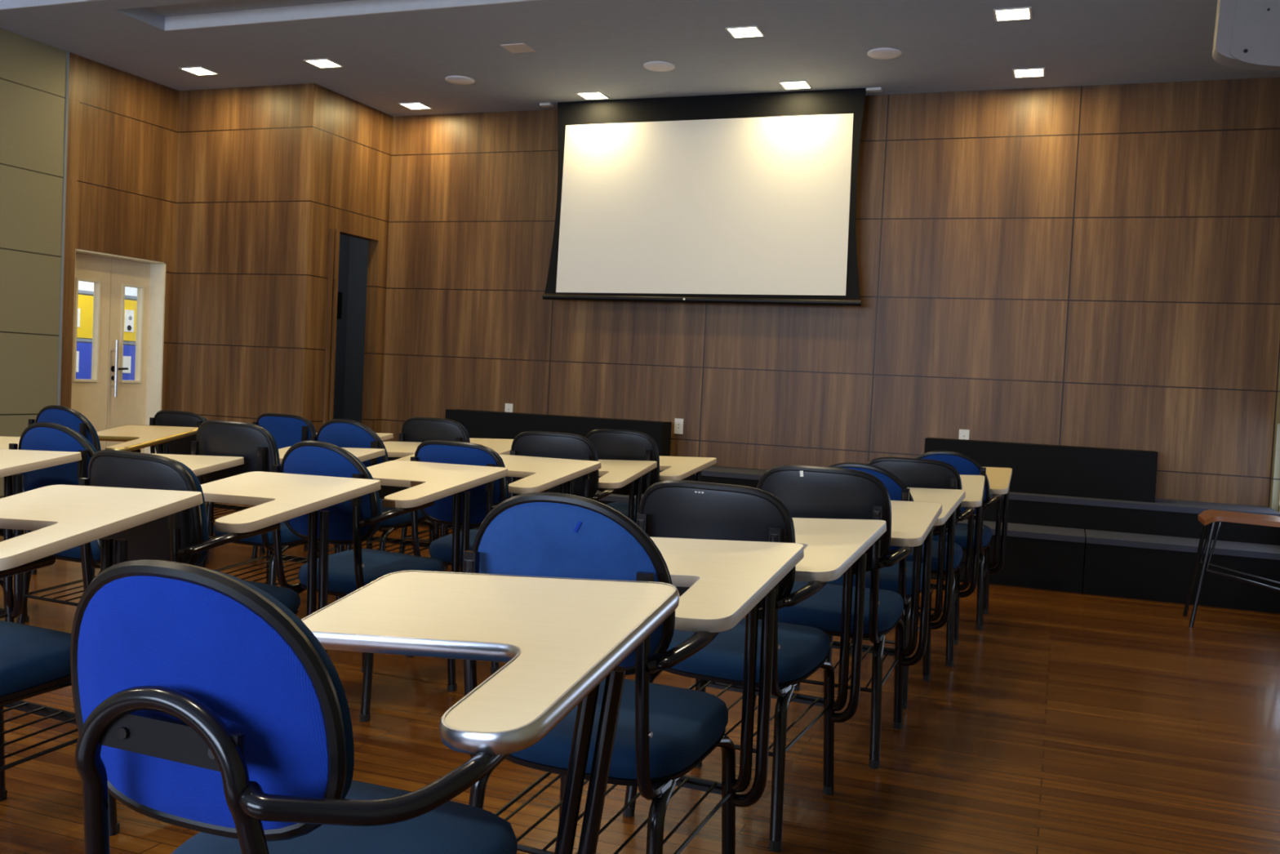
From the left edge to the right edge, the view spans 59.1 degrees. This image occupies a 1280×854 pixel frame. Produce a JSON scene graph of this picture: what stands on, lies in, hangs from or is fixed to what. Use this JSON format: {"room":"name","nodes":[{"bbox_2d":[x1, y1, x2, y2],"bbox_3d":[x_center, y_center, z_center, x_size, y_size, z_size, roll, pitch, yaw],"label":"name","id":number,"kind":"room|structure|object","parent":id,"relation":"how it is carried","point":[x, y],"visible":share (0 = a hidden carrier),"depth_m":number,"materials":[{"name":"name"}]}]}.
{"room":"lecture hall","nodes":[
{"label":"lecture hall","id":0,"kind":"room"},
{"bbox_2d":[0,27,179,498],"bbox_3d":[-5.589,-0.919,4.056,0.160,3.222,10.410,4,2,21],"label":"wall","id":1,"kind":"structure","parent":0,"point":[33,73],"depth_m":7.84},
{"bbox_2d":[57,51,70,405],"bbox_3d":[-4.124,-1.004,7.938,0.166,3.222,0.020,4,2,21],"label":"trim","id":2,"kind":"structure","parent":1,"relation":"attached to","point":[68,52],"depth_m":7.89,"materials":[{"name":"grey paint"}]},
{"bbox_2d":[60,52,80,408],"bbox_3d":[-4.105,-1.005,7.992,0.164,3.222,0.095,4,2,21],"label":"trim","id":3,"kind":"structure","parent":1,"relation":"attached to","point":[74,60],"depth_m":7.95,"materials":[{"name":"brown wood"}]},
{"bbox_2d":[71,248,165,453],"bbox_3d":[-3.999,-0.345,8.483,0.215,1.875,0.870,4,2,21],"label":"door","id":4,"kind":"structure","parent":1,"relation":"in","point":[108,401],"depth_m":8.60,"materials":[{"name":"beige wood"}]},
{"bbox_2d":[76,280,137,345],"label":"window","id":5,"kind":"structure","parent":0,"point":[85,286],"depth_m":10.97,"materials":[{"name":"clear glass"}]},
{"bbox_2d":[75,342,135,380],"bbox_3d":[-5.420,-0.590,10.792,0.029,0.445,2.400,4,2,21],"label":"notice board","id":6,"kind":"object","parent":5,"relation":"attached to","point":[85,349],"visible":0.02,"depth_m":10.95,"materials":[{"name":"blue paper"}]},
{"bbox_2d":[75,351,79,372],"bbox_3d":[-5.402,-0.626,10.785,0.004,0.200,0.100,4,2,21],"label":"note","id":7,"kind":"object","parent":6,"relation":"attached to","point":[77,352],"visible":0.36,"depth_m":10.82,"materials":[{"name":"white paper"}]},
{"bbox_2d":[122,355,131,373],"bbox_3d":[-5.181,-0.629,11.374,0.004,0.170,0.130,4,2,21],"label":"note","id":8,"kind":"object","parent":6,"relation":"attached to","point":[126,359],"visible":0.64,"depth_m":11.38,"materials":[{"name":"white paper"}]},
{"bbox_2d":[76,289,137,344],"bbox_3d":[-5.395,-1.066,10.772,0.035,0.490,2.400,4,2,21],"label":"trim","id":9,"kind":"structure","parent":5,"relation":"attached to","point":[82,291],"depth_m":10.93,"materials":[{"name":"grey paint"}]},
{"bbox_2d":[76,294,137,341],"bbox_3d":[-5.397,-1.061,10.773,0.029,0.410,2.400,4,2,21],"label":"notice board","id":10,"kind":"object","parent":5,"relation":"attached to","point":[85,303],"visible":0.02,"depth_m":10.92,"materials":[{"name":"yellow paper"}]},
{"bbox_2d":[77,307,79,327],"bbox_3d":[-5.383,-1.045,10.768,0.004,0.180,0.100,4,2,21],"label":"note","id":11,"kind":"object","parent":10,"relation":"attached to","point":[78,308],"visible":0.36,"depth_m":10.80,"materials":[{"name":"white paper"}]},
{"bbox_2d":[124,309,134,332],"bbox_3d":[-5.148,-1.069,11.384,0.007,0.220,0.120,4,2,21],"label":"note","id":12,"kind":"object","parent":10,"relation":"attached to","point":[129,314],"visible":1,"depth_m":11.38,"materials":[{"name":"white paper"}]},
{"bbox_2d":[169,84,302,507],"bbox_3d":[-3.193,-0.993,8.767,1.326,3.222,0.096,4,2,21],"label":"wall","id":13,"kind":"structure","parent":0,"point":[238,153],"depth_m":8.67,"materials":[{"name":"brown wood"}]},
{"bbox_2d":[291,83,392,432],"bbox_3d":[-2.331,-0.963,9.038,0.100,3.222,1.210,4,2,21],"label":"wall","id":14,"kind":"structure","parent":0,"point":[346,148],"depth_m":8.70,"materials":[{"name":"brown wood"}]},
{"bbox_2d":[322,228,340,424],"bbox_3d":[-2.403,-0.436,8.743,0.034,2.188,0.085,4,2,21],"label":"door frame","id":15,"kind":"structure","parent":14,"relation":"in","point":[334,237],"depth_m":8.72,"materials":[{"name":"brown wood"}]},
{"bbox_2d":[333,234,368,423],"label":"door","id":16,"kind":"structure","parent":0,"point":[353,251],"depth_m":11.24,"materials":[{"name":"grey paint"}]},
{"bbox_2d":[337,291,342,319],"bbox_3d":[-2.737,-1.095,10.145,0.040,0.240,0.140,4,2,21],"label":"door handle","id":17,"kind":"object","parent":16,"relation":"attached to","point":[340,294],"visible":0.43,"depth_m":10.17,"materials":[{"name":"black plastic"}]},
{"bbox_2d":[0,506,1279,853],"bbox_3d":[-2.548,0.880,4.292,10.770,0.100,13.200,4,2,21],"label":"floor","id":18,"kind":"structure","parent":0,"point":[1070,722],"depth_m":3.54,"materials":[{"name":"brown wood"}]},
{"bbox_2d":[0,435,31,622],"bbox_3d":[-2.783,0.354,4.619,0.551,0.904,0.694,4,2,24],"label":"chair","id":19,"kind":"object","parent":18,"relation":"on","point":[4,441],"visible":0.04,"depth_m":4.74,"materials":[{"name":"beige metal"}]},
{"bbox_2d":[0,448,81,622],"bbox_3d":[-2.301,0.415,3.666,0.551,0.904,0.694,4,2,23],"label":"chair","id":20,"kind":"object","parent":18,"relation":"on","point":[12,461],"visible":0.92,"depth_m":3.69,"materials":[{"name":"beige plastic"}]},
{"bbox_2d":[0,484,202,835],"bbox_3d":[-1.464,0.499,2.573,0.553,0.904,0.691,4,3,25],"label":"chair","id":21,"kind":"object","parent":18,"relation":"on","point":[34,660],"visible":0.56,"depth_m":2.56,"materials":[{"name":"beige laminate"}]},
{"bbox_2d":[28,404,198,576],"bbox_3d":[-2.757,0.322,5.897,0.562,0.870,0.696,4,2,23],"label":"chair","id":22,"kind":"object","parent":18,"relation":"on","point":[135,437],"visible":0.17,"depth_m":5.76,"materials":[{"name":"fabric"}]},
{"bbox_2d":[72,408,101,450],"bbox_3d":[-2.865,0.058,5.630,0.406,0.318,0.097,4,2,23],"label":"cushion","id":23,"kind":"object","parent":22,"relation":"on","point":[81,424],"depth_m":5.54,"materials":[{"name":"blue fabric"}]},
{"bbox_2d":[8,422,244,623],"bbox_3d":[-1.976,0.417,4.327,0.551,0.879,0.694,4,2,24],"label":"chair","id":24,"kind":"object","parent":18,"relation":"on","point":[38,436],"visible":0.2,"depth_m":4.06,"materials":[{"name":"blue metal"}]},
{"bbox_2d":[66,426,97,452],"bbox_3d":[-2.089,0.148,4.064,0.406,0.318,0.097,4,2,24],"label":"cushion","id":25,"kind":"object","parent":24,"relation":"on","point":[76,442],"depth_m":3.97,"materials":[{"name":"blue fabric"}]},
{"bbox_2d":[149,409,265,563],"bbox_3d":[-2.455,0.324,6.600,0.551,0.839,0.694,4,2,24],"label":"chair","id":26,"kind":"object","parent":18,"relation":"on","point":[182,446],"visible":0.13,"depth_m":6.30,"materials":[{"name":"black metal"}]},
{"bbox_2d":[78,449,381,651],"bbox_3d":[-1.194,0.498,3.264,0.550,0.876,0.693,4,3,27],"label":"chair","id":27,"kind":"object","parent":18,"relation":"on","point":[181,536],"visible":0.42,"depth_m":3.05,"materials":[{"name":"beige laminate"}]},
{"bbox_2d":[171,458,208,565],"bbox_3d":[-1.321,0.226,3.010,0.406,0.311,0.095,4,3,27],"label":"cushion","id":28,"kind":"object","parent":27,"relation":"on","point":[189,527],"depth_m":2.91,"materials":[{"name":"black plastic"}]},
{"bbox_2d":[191,420,385,599],"bbox_3d":[-1.540,0.413,4.889,0.551,0.884,0.694,4,2,24],"label":"chair","id":29,"kind":"object","parent":18,"relation":"on","point":[258,446],"visible":0.38,"depth_m":4.61,"materials":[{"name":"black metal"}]},
{"bbox_2d":[262,427,279,465],"bbox_3d":[-1.652,0.138,4.627,0.406,0.311,0.095,4,2,24],"label":"cushion","id":30,"kind":"object","parent":29,"relation":"on","point":[270,450],"depth_m":4.53,"materials":[{"name":"blue fabric"}]},
{"bbox_2d":[250,413,393,559],"bbox_3d":[-1.882,0.345,6.620,0.551,0.849,0.694,4,2,24],"label":"chair","id":31,"kind":"object","parent":18,"relation":"on","point":[287,430],"visible":0.2,"depth_m":6.29,"materials":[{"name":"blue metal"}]},
{"bbox_2d":[306,418,316,436],"bbox_3d":[-1.995,0.088,6.358,0.406,0.311,0.095,4,2,24],"label":"cushion","id":32,"kind":"object","parent":31,"relation":"on","point":[310,429],"depth_m":6.26,"materials":[{"name":"blue fabric"}]},
{"bbox_2d":[70,559,679,853],"bbox_3d":[-0.346,0.595,1.575,0.576,0.896,0.771,4,2,23],"label":"chair","id":33,"kind":"object","parent":18,"relation":"on","point":[202,703],"visible":1,"depth_m":1.31,"materials":[{"name":"blue fabric"}]},
{"bbox_2d":[209,568,354,798],"bbox_3d":[-0.512,0.309,1.319,0.390,0.305,0.094,4,2,23],"label":"cushion","id":34,"kind":"object","parent":33,"relation":"on","point":[273,682],"depth_m":1.24,"materials":[{"name":"blue fabric"}]},
{"bbox_2d":[309,418,445,558],"bbox_3d":[-1.252,0.399,5.571,0.551,0.884,0.694,4,2,24],"label":"chair","id":35,"kind":"object","parent":18,"relation":"on","point":[341,433],"visible":0.2,"depth_m":5.32,"materials":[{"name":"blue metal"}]},
{"bbox_2d":[366,426,388,461],"bbox_3d":[-1.364,0.128,5.308,0.406,0.318,0.097,4,2,24],"label":"cushion","id":36,"kind":"object","parent":35,"relation":"on","point":[373,441],"depth_m":5.21,"materials":[{"name":"blue fabric"}]},
{"bbox_2d":[271,440,508,722],"bbox_3d":[-0.887,0.482,3.923,0.550,0.884,0.694,4,3,29],"label":"chair","id":37,"kind":"object","parent":18,"relation":"on","point":[353,521],"visible":0.59,"depth_m":3.72,"materials":[{"name":"fabric"}]},
{"bbox_2d":[338,446,381,537],"bbox_3d":[-1.019,0.210,3.671,0.406,0.318,0.097,4,3,29],"label":"cushion","id":38,"kind":"object","parent":37,"relation":"on","point":[355,514],"depth_m":3.57,"materials":[{"name":"blue fabric"}]},
{"bbox_2d":[399,417,518,572],"bbox_3d":[-0.968,0.387,6.212,0.551,0.884,0.694,4,2,24],"label":"chair","id":39,"kind":"object","parent":18,"relation":"on","point":[420,429],"visible":0.19,"depth_m":5.94,"materials":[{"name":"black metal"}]},
{"bbox_2d":[460,423,470,442],"bbox_3d":[-1.080,0.112,5.949,0.406,0.311,0.095,4,2,24],"label":"cushion","id":40,"kind":"object","parent":39,"relation":"on","point":[464,437],"depth_m":5.85,"materials":[{"name":"blue fabric"}]},
{"bbox_2d":[405,440,600,673],"bbox_3d":[-0.569,0.481,4.580,0.549,0.864,0.694,4,3,27],"label":"chair","id":41,"kind":"object","parent":18,"relation":"on","point":[540,474],"visible":0.27,"depth_m":4.34,"materials":[{"name":"fabric"}]},
{"bbox_2d":[491,448,507,499],"bbox_3d":[-0.693,0.215,4.324,0.406,0.311,0.095,4,3,27],"label":"cushion","id":42,"kind":"object","parent":41,"relation":"on","point":[499,486],"depth_m":4.23,"materials":[{"name":"blue fabric"}]},
{"bbox_2d":[510,431,657,523],"bbox_3d":[-0.293,0.456,5.282,0.551,0.884,0.695,3,2,19],"label":"chair","id":43,"kind":"object","parent":18,"relation":"on","point":[615,474],"visible":0.3,"depth_m":4.98,"materials":[{"name":"black plastic"}]},
{"bbox_2d":[591,443,599,493],"bbox_3d":[-0.382,0.183,5.009,0.406,0.311,0.095,3,2,19],"label":"cushion","id":44,"kind":"object","parent":43,"relation":"on","point":[595,475],"depth_m":4.94,"materials":[{"name":"black fabric"}]},
{"bbox_2d":[462,492,804,853],"bbox_3d":[-0.025,0.570,2.347,0.552,0.916,0.694,4,2,23],"label":"chair","id":45,"kind":"object","parent":18,"relation":"on","point":[663,732],"visible":0.67,"depth_m":2.13,"materials":[{"name":"blue fabric"}]},
{"bbox_2d":[622,513,675,642],"bbox_3d":[-0.133,0.283,2.082,0.406,0.318,0.097,4,2,23],"label":"cushion","id":46,"kind":"object","parent":45,"relation":"on","point":[642,559],"depth_m":1.99,"materials":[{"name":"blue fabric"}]},
{"bbox_2d":[585,428,716,522],"bbox_3d":[0.018,0.448,5.932,0.551,0.879,0.695,4,3,25],"label":"chair","id":47,"kind":"object","parent":18,"relation":"on","point":[609,444],"visible":0.28,"depth_m":5.64,"materials":[{"name":"black plastic"}]},
{"bbox_2d":[651,437,659,481],"bbox_3d":[-0.098,0.175,5.671,0.406,0.311,0.095,4,3,25],"label":"cushion","id":48,"kind":"object","parent":47,"relation":"on","point":[655,451],"depth_m":5.58,"materials":[{"name":"black fabric"}]},
{"bbox_2d":[622,480,886,851],"bbox_3d":[0.306,0.573,3.070,0.553,0.884,0.694,4,3,26],"label":"chair","id":49,"kind":"object","parent":18,"relation":"on","point":[669,508],"visible":0.58,"depth_m":2.85,"materials":[{"name":"black plastic"}]},
{"bbox_2d":[782,501,795,583],"bbox_3d":[0.185,0.297,2.812,0.406,0.311,0.095,4,3,26],"label":"cushion","id":50,"kind":"object","parent":49,"relation":"on","point":[788,527],"depth_m":2.71,"materials":[{"name":"black fabric"}]},
{"bbox_2d":[377,457,1279,613],"bbox_3d":[0.722,0.582,7.866,6.580,0.520,0.975,4,2,21],"label":"bench","id":51,"kind":"object","parent":18,"relation":"on","point":[1142,550],"visible":0.29,"depth_m":6.71,"materials":[{"name":"black fabric"}]},
{"bbox_2d":[444,408,671,456],"bbox_3d":[-0.649,0.069,8.604,1.800,0.314,0.200,4,2,21],"label":"bench backrest","id":52,"kind":"object","parent":51,"relation":"on","point":[478,424],"visible":0.43,"depth_m":8.53,"materials":[{"name":"black fabric"}]},
{"bbox_2d":[506,480,643,502],"bbox_3d":[-0.514,0.459,8.046,1.344,0.035,0.445,4,2,21],"label":"cushion","id":53,"kind":"object","parent":51,"relation":"on","point":[611,498],"depth_m":7.69,"materials":[{"name":"fabric"}]},
{"bbox_2d":[659,465,1279,515],"bbox_3d":[0.811,0.336,8.063,6.580,0.035,0.535,4,2,21],"label":"cushion","id":54,"kind":"object","parent":51,"relation":"on","point":[1162,507],"depth_m":7.08,"materials":[{"name":"grey fabric"}]},
{"bbox_2d":[958,519,1084,542],"bbox_3d":[2.038,0.618,7.088,1.404,0.035,0.445,4,2,21],"label":"cushion","id":55,"kind":"object","parent":51,"relation":"on","point":[1018,530],"depth_m":6.83,"materials":[{"name":"grey fabric"}]},
{"bbox_2d":[924,437,1158,502],"bbox_3d":[2.594,0.271,7.387,1.420,0.314,0.200,4,2,21],"label":"bench backrest","id":56,"kind":"object","parent":51,"relation":"on","point":[1113,473],"visible":0.79,"depth_m":7.23,"materials":[{"name":"black fabric"}]},
{"bbox_2d":[1084,528,1279,559],"bbox_3d":[3.201,0.691,6.652,1.074,0.035,0.445,4,2,21],"label":"cushion","id":57,"kind":"object","parent":51,"relation":"on","point":[1140,540],"depth_m":6.58,"materials":[{"name":"grey fabric"}]},
{"bbox_2d":[754,464,942,768],"bbox_3d":[0.655,0.559,3.703,0.550,0.894,0.695,4,2,22],"label":"chair","id":58,"kind":"object","parent":18,"relation":"on","point":[807,491],"visible":0.57,"depth_m":3.44,"materials":[{"name":"black plastic"}]},
{"bbox_2d":[793,462,965,708],"bbox_3d":[0.911,0.557,4.368,0.551,0.869,0.695,4,3,25],"label":"chair","id":59,"kind":"object","parent":18,"relation":"on","point":[897,578],"visible":0.32,"depth_m":4.28,"materials":[{"name":"fabric"}]},
{"bbox_2d":[849,457,984,666],"bbox_3d":[1.222,0.551,5.020,0.551,0.859,0.694,3,2,18],"label":"chair","id":60,"kind":"object","parent":18,"relation":"on","point":[913,472],"visible":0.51,"depth_m":4.74,"materials":[{"name":"black plastic"}]},
{"bbox_2d":[915,450,1012,630],"bbox_3d":[1.589,0.538,5.786,0.551,0.859,0.694,4,2,20],"label":"chair","id":61,"kind":"object","parent":18,"relation":"on","point":[997,480],"visible":0.43,"depth_m":5.55,"materials":[{"name":"fabric"}]},
{"bbox_2d":[1182,509,1279,627],"bbox_3d":[3.136,0.578,5.832,0.521,0.921,0.400,4,2,21],"label":"table","id":62,"kind":"object","parent":18,"relation":"on","point":[1211,517],"visible":1,"depth_m":5.77,"materials":[{"name":"brown wood"}]},
{"bbox_2d":[0,0,1279,116],"bbox_3d":[-1.539,-2.465,3.144,8.270,0.320,11.700,4,2,21],"label":"ceiling","id":63,"kind":"structure","parent":0,"point":[388,60],"depth_m":7.12,"materials":[{"name":"paint"}]},
{"bbox_2d":[178,66,219,75],"bbox_3d":[-3.196,-2.581,8.190,0.194,0.006,0.194,4,2,21],"label":"recessed light","id":64,"kind":"object","parent":63,"relation":"in","point":[198,70],"visible":1,"depth_m":8.19,"materials":[{"name":"white plastic"}]},
{"bbox_2d":[182,67,216,75],"bbox_3d":[-3.196,-2.582,8.190,0.170,0.004,0.170,4,2,21],"label":"diffuser","id":65,"kind":"object","parent":64,"relation":"attached to","point":[197,71],"depth_m":8.19,"materials":[{"name":"white plastic"}]},
{"bbox_2d":[0,0,540,31],"bbox_3d":[-0.478,-2.517,5.963,8.270,0.300,0.589,4,2,21],"label":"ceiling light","id":66,"kind":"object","parent":63,"relation":"attached to","point":[357,7],"depth_m":6.83,"materials":[{"name":"white paint"}]},
{"bbox_2d":[302,57,343,68],"bbox_3d":[-2.192,-2.519,7.824,0.194,0.006,0.194,4,2,21],"label":"recessed light","id":67,"kind":"object","parent":63,"relation":"in","point":[325,63],"visible":1,"depth_m":7.82,"materials":[{"name":"white plastic"}]},
{"bbox_2d":[307,59,339,67],"bbox_3d":[-2.192,-2.520,7.824,0.170,0.004,0.170,4,2,21],"label":"diffuser","id":68,"kind":"object","parent":67,"relation":"attached to","point":[317,63],"depth_m":7.83,"materials":[{"name":"white plastic"}]},
{"bbox_2d":[398,102,432,110],"bbox_3d":[-1.779,-2.544,8.950,0.194,0.006,0.194,4,2,21],"label":"recessed light","id":69,"kind":"object","parent":63,"relation":"in","point":[413,105],"visible":1,"depth_m":8.94,"materials":[{"name":"white plastic"}]},
{"bbox_2d":[402,103,429,109],"bbox_3d":[-1.779,-2.545,8.950,0.170,0.004,0.170,4,2,21],"label":"diffuser","id":70,"kind":"object","parent":69,"relation":"attached to","point":[411,106],"depth_m":8.96,"materials":[{"name":"white plastic"}]},
{"bbox_2d":[444,75,475,84],"bbox_3d":[-1.291,-2.481,8.095,0.210,0.018,0.210,4,2,21],"label":"ceiling speaker","id":71,"kind":"object","parent":63,"relation":"attached to","point":[460,80],"visible":1,"depth_m":8.06},
{"bbox_2d":[500,43,536,53],"bbox_3d":[-0.780,-2.429,7.241,0.170,0.006,0.170,4,2,21],"label":"recessed light","id":72,"kind":"object","parent":63,"relation":"in","point":[517,47],"visible":1,"depth_m":7.23,"materials":[{"name":"white plastic"}]},
{"bbox_2d":[575,91,609,99],"bbox_3d":[-0.348,-2.453,8.360,0.194,0.006,0.194,4,2,21],"label":"recessed light","id":73,"kind":"object","parent":63,"relation":"in","point":[591,95],"visible":1,"depth_m":8.35,"materials":[{"name":"white plastic"}]},
{"bbox_2d":[643,61,675,71],"bbox_3d":[0.127,-2.390,7.498,0.210,0.018,0.210,4,2,21],"label":"ceiling speaker","id":74,"kind":"object","parent":63,"relation":"attached to","point":[659,66],"visible":1,"depth_m":7.46},
{"bbox_2d":[539,87,882,306],"bbox_3d":[0.414,-1.663,8.271,2.600,1.502,0.083,4,2,21],"label":"projection screen","id":75,"kind":"object","parent":63,"relation":"hanging from","point":[722,197],"visible":1,"depth_m":8.21,"materials":[{"name":"white fabric"}]},
{"bbox_2d":[724,25,764,38],"bbox_3d":[0.624,-2.340,6.693,0.194,0.006,0.194,4,2,21],"label":"recessed light","id":76,"kind":"object","parent":63,"relation":"in","point":[753,31],"visible":1,"depth_m":6.68,"materials":[{"name":"white plastic"}]},
{"bbox_2d":[728,26,762,37],"bbox_3d":[0.624,-2.341,6.692,0.170,0.004,0.170,4,2,21],"label":"diffuser","id":77,"kind":"object","parent":76,"relation":"attached to","point":[735,32],"depth_m":6.69,"materials":[{"name":"white plastic"}]},
{"bbox_2d":[778,80,812,89],"bbox_3d":[1.075,-2.363,7.805,0.194,0.006,0.194,4,2,21],"label":"recessed light","id":78,"kind":"object","parent":63,"relation":"in","point":[788,85],"visible":1,"depth_m":7.80,"materials":[{"name":"white plastic"}]},
{"bbox_2d":[781,81,809,88],"bbox_3d":[1.075,-2.364,7.805,0.170,0.004,0.170,4,2,21],"label":"diffuser","id":79,"kind":"object","parent":78,"relation":"attached to","point":[785,85],"depth_m":7.80,"materials":[{"name":"white plastic"}]},
{"bbox_2d":[866,47,902,59],"bbox_3d":[1.511,-2.304,6.979,0.210,0.018,0.210,4,2,21],"label":"ceiling speaker","id":80,"kind":"object","parent":63,"relation":"attached to","point":[885,53],"visible":1,"depth_m":6.95},
{"bbox_2d":[993,6,1031,22],"bbox_3d":[2.036,-2.252,6.163,0.194,0.006,0.194,4,2,21],"label":"recessed light","id":81,"kind":"object","parent":63,"relation":"in","point":[1017,13],"visible":1,"depth_m":6.16,"materials":[{"name":"white plastic"}]},
{"bbox_2d":[995,8,1029,20],"bbox_3d":[2.036,-2.253,6.163,0.170,0.004,0.170,4,2,21],"label":"diffuser","id":82,"kind":"object","parent":81,"relation":"attached to","point":[1001,14],"depth_m":6.16,"materials":[{"name":"white plastic"}]},
{"bbox_2d":[1012,67,1045,78],"bbox_3d":[2.498,-2.273,7.250,0.194,0.006,0.194,4,2,21],"label":"recessed light","id":83,"kind":"object","parent":63,"relation":"in","point":[1031,72],"visible":1,"depth_m":7.24,"materials":[{"name":"white plastic"}]},
{"bbox_2d":[1014,69,1043,77],"bbox_3d":[2.498,-2.275,7.250,0.170,0.004,0.170,4,2,21],"label":"diffuser","id":84,"kind":"object","parent":83,"relation":"attached to","point":[1018,73],"depth_m":7.26,"materials":[{"name":"white plastic"}]},
{"bbox_2d":[1212,0,1279,71],"bbox_3d":[2.667,-1.770,4.369,0.765,0.763,0.132,4,2,21],"label":"projector","id":85,"kind":"object","parent":63,"relation":"hanging from","point":[1246,36],"visible":1,"depth_m":4.42,"materials":[{"name":"white plastic"}]},
{"bbox_2d":[381,77,1279,506],"bbox_3d":[1.062,-0.773,8.326,6.764,3.222,0.160,4,2,21],"label":"wall","id":86,"kind":"structure","parent":0,"point":[1097,265],"depth_m":7.83,"materials":[{"name":"brown wood"}]},
{"bbox_2d":[504,403,513,412],"bbox_3d":[-1.050,-0.130,9.042,0.068,0.116,0.014,4,2,21],"label":"wall socket","id":87,"kind":"object","parent":86,"relation":"attached to","point":[508,406],"visible":0.74,"depth_m":9.04,"materials":[{"name":"white plastic"}]},
{"bbox_2d":[674,417,684,434],"bbox_3d":[0.294,-0.006,8.539,0.068,0.116,0.014,4,2,21],"label":"wall socket","id":88,"kind":"object","parent":86,"relation":"attached to","point":[678,423],"visible":1,"depth_m":8.53,"materials":[{"name":"white plastic"}]},
{"bbox_2d":[958,429,969,439],"bbox_3d":[2.240,0.075,7.808,0.068,0.116,0.014,4,2,21],"label":"wall socket","id":89,"kind":"object","parent":86,"relation":"attached to","point":[963,433],"visible":0.56,"depth_m":7.80,"materials":[{"name":"white plastic"}]},
{"bbox_2d":[1269,360,1279,512],"bbox_3d":[2.101,-0.461,1.732,0.160,3.222,11.460,4,2,21],"label":"wall","id":90,"kind":"structure","parent":0,"point":[1275,479],"depth_m":7.08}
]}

